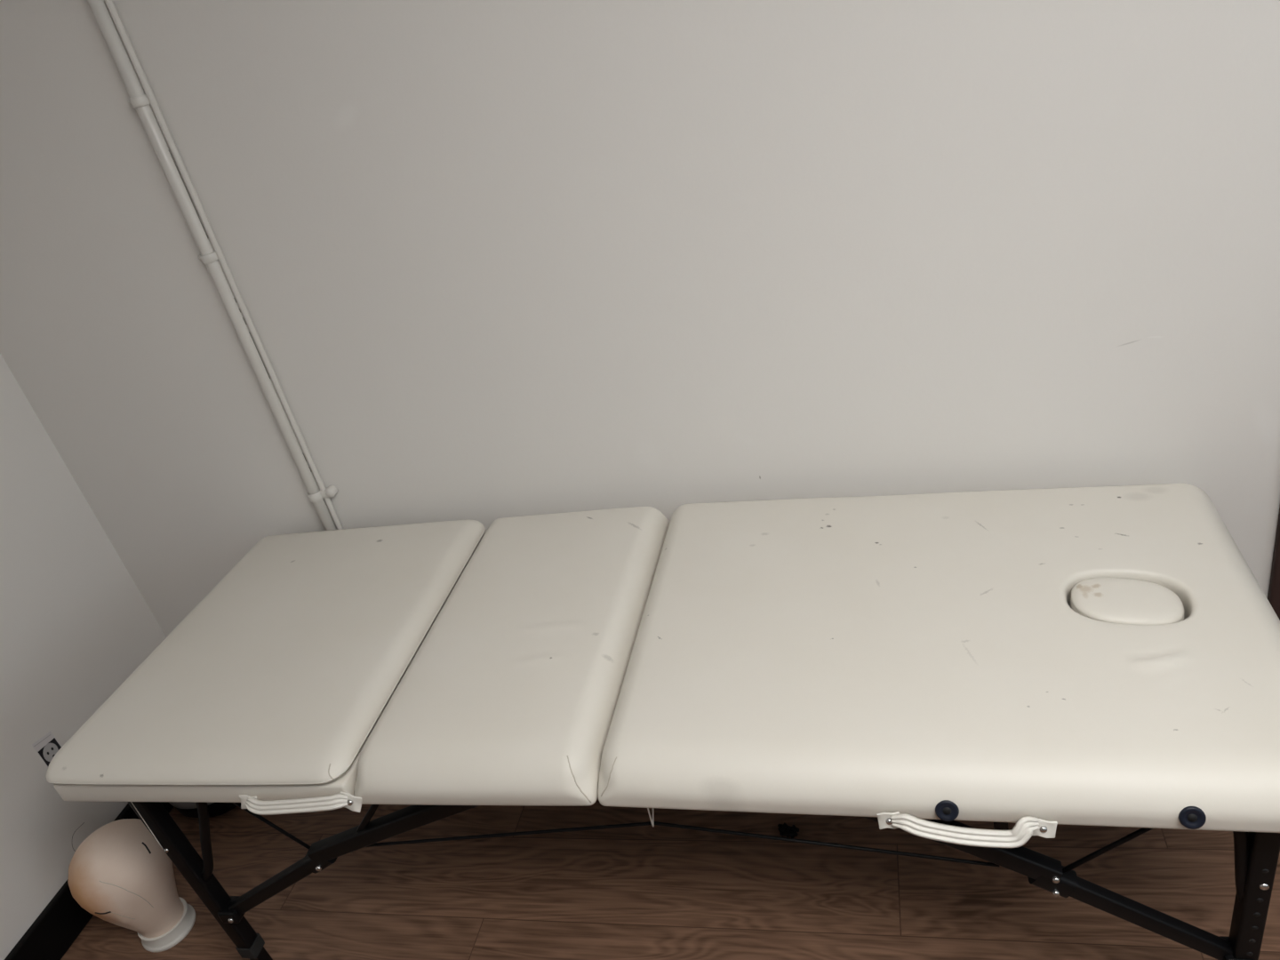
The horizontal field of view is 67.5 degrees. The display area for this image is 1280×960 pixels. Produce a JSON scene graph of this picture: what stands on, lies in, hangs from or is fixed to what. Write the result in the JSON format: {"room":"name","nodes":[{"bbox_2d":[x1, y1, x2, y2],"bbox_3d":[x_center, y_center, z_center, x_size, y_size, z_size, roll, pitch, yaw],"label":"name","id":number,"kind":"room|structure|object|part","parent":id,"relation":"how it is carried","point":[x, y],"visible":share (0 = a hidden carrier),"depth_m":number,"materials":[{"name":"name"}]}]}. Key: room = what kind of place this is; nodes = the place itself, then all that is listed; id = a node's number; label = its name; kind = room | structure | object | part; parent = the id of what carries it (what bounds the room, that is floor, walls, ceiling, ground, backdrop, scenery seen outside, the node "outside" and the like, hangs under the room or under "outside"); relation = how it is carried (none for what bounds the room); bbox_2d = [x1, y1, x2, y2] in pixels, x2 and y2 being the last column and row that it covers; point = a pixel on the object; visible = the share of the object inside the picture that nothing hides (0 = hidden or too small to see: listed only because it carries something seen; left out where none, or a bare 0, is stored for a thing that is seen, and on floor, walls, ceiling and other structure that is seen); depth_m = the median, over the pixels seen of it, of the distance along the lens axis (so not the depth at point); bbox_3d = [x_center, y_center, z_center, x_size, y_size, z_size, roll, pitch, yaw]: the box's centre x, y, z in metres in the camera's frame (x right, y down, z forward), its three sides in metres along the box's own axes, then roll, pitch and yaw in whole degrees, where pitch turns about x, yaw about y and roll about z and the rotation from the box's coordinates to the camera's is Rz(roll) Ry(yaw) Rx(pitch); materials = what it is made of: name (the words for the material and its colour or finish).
{"room":"massage room","nodes":[
{"label":"massage room","id":0,"kind":"room"},
{"bbox_2d":[0,352,166,959],"bbox_3d":[-1.720,0.567,0.615,0.120,2.300,3.327,-5,30,16],"label":"wall","id":1,"kind":"structure","parent":0,"point":[76,624],"depth_m":2.05,"materials":[{"name":"white paint"}]},
{"bbox_2d":[32,731,61,767],"bbox_3d":[-1.253,0.577,2.039,0.002,0.089,0.050,-5,30,16],"label":"wall outlet","id":2,"kind":"object","parent":1,"relation":"attached to","point":[46,747],"visible":0.67,"depth_m":2.03,"materials":[{"name":"white plastic"}]},
{"bbox_3d":[-1.251,0.586,2.044,0.001,0.065,0.046,-5,30,16],"label":"dark panel","id":3,"kind":"part","parent":2,"relation":"part of","materials":[{"name":"black plastic"}]},
{"bbox_2d":[42,743,58,761],"bbox_3d":[-1.250,0.587,2.043,0.001,0.062,0.036,-5,30,16],"label":"socket","id":4,"kind":"object","parent":2,"relation":"attached to","point":[49,749],"depth_m":2.03,"materials":[{"name":"white plastic"}]},
{"bbox_2d":[4,801,173,959],"bbox_3d":[-1.412,1.461,1.175,0.016,0.108,3.207,-5,30,16],"label":"baseboard","id":5,"kind":"structure","parent":1,"relation":"attached to","point":[51,935],"depth_m":2.00,"materials":[{"name":"black paint"}]},
{"bbox_2d":[0,0,1279,637],"bbox_3d":[0.401,-0.489,1.543,3.865,2.300,0.120,-5,30,16],"label":"wall","id":6,"kind":"structure","parent":0,"point":[488,260],"depth_m":1.63,"materials":[{"name":"paint"}]},
{"bbox_2d":[87,0,343,530],"bbox_3d":[-0.772,-0.347,1.808,0.078,2.300,0.030,-5,30,16],"label":"pipe","id":7,"kind":"object","parent":6,"relation":"attached to","point":[105,12],"visible":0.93,"depth_m":1.76,"materials":[{"name":"white plastic"}]},
{"bbox_2d":[1267,507,1279,620],"bbox_3d":[1.431,-0.446,1.223,0.954,2.100,0.068,-5,30,16],"label":"door","id":8,"kind":"structure","parent":6,"relation":"in","point":[1274,590],"depth_m":1.70,"materials":[{"name":"brown wood"}]},
{"bbox_2d":[60,797,1279,959],"bbox_3d":[0.341,1.396,0.737,3.865,0.100,3.447,-5,30,16],"label":"floor","id":9,"kind":"structure","parent":0,"point":[641,892],"depth_m":1.83,"materials":[{"name":"brown wood"}]},
{"bbox_2d":[67,818,195,952],"bbox_3d":[-1.031,0.820,1.947,0.182,0.292,0.180,-5,30,16],"label":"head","id":10,"kind":"object","parent":9,"relation":"on","point":[119,874],"visible":0.98,"depth_m":1.88},
{"bbox_2d":[45,483,1279,959],"bbox_3d":[0.048,0.485,1.697,1.873,0.645,0.712,-5,30,16],"label":"massage table","id":11,"kind":"object","parent":9,"relation":"on","point":[918,665],"visible":1,"depth_m":1.43,"materials":[{"name":"beige leather"}]},
{"bbox_3d":[-0.793,0.688,1.700,0.057,0.446,0.030,-5,30,16],"label":"leg","id":12,"kind":"part","parent":11,"relation":"part of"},
{"bbox_2d":[45,519,485,784],"bbox_3d":[-0.642,0.278,1.742,0.561,0.041,0.681,-5,30,16],"label":"cushion","id":13,"kind":"object","parent":11,"relation":"on","point":[284,673],"depth_m":1.63,"materials":[{"name":"beige leather"}]},
{"bbox_3d":[-0.625,0.314,1.763,0.539,0.040,0.669,-5,30,16],"label":"board","id":14,"kind":"part","parent":11,"relation":"part of","materials":[{"name":"white leather"}]},
{"bbox_3d":[-0.511,0.479,1.419,0.178,0.031,0.023,-5,30,16],"label":"carry handle","id":15,"kind":"part","parent":11,"relation":"part of","materials":[{"name":"plastic"}]},
{"bbox_2d":[353,506,670,806],"bbox_3d":[-0.186,0.254,1.624,0.378,0.083,0.681,-5,30,16],"label":"cushion","id":16,"kind":"object","parent":11,"relation":"on","point":[506,689],"depth_m":1.49,"materials":[{"name":"beige leather"}]},
{"bbox_2d":[597,483,1279,832],"bbox_3d":[0.448,0.220,1.459,0.930,0.114,0.680,-5,30,16],"label":"cushion","id":17,"kind":"object","parent":11,"relation":"on","point":[926,656],"depth_m":1.32,"materials":[{"name":"beige leather"}]},
{"bbox_2d":[935,800,959,821],"bbox_3d":[0.380,0.407,1.187,0.028,0.030,0.022,-5,30,16],"label":"knob","id":18,"kind":"object","parent":11,"relation":"attached to","point":[945,810],"depth_m":1.18,"materials":[{"name":"blue plastic"}]},
{"bbox_3d":[0.396,0.426,1.170,0.172,0.041,0.027,-5,30,16],"label":"carry handle","id":19,"kind":"part","parent":11,"relation":"part of","materials":[{"name":"plastic"}]},
{"bbox_2d":[1070,577,1184,624],"bbox_3d":[0.707,0.189,1.394,0.148,0.059,0.108,-5,30,16],"label":"plug","id":20,"kind":"object","parent":11,"relation":"on","point":[1112,600],"visible":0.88,"depth_m":1.37,"materials":[{"name":"beige leather"}]},
{"bbox_2d":[1178,806,1206,829],"bbox_3d":[0.642,0.391,1.118,0.028,0.030,0.022,-5,30,16],"label":"knob","id":21,"kind":"object","parent":11,"relation":"attached to","point":[1189,817],"depth_m":1.11,"materials":[{"name":"blue plastic"}]},
{"bbox_3d":[0.802,0.562,1.260,0.037,0.407,0.030,-5,30,16],"label":"leg","id":22,"kind":"part","parent":11,"relation":"part of","materials":[{"name":"black metal"}]},
{"bbox_2d":[777,822,799,838],"bbox_3d":[0.290,0.688,1.885,0.045,0.014,0.029,2,32,26],"label":"scrap","id":23,"kind":"object","parent":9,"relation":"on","point":[784,829],"visible":0.99,"depth_m":1.88,"materials":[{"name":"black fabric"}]}
]}

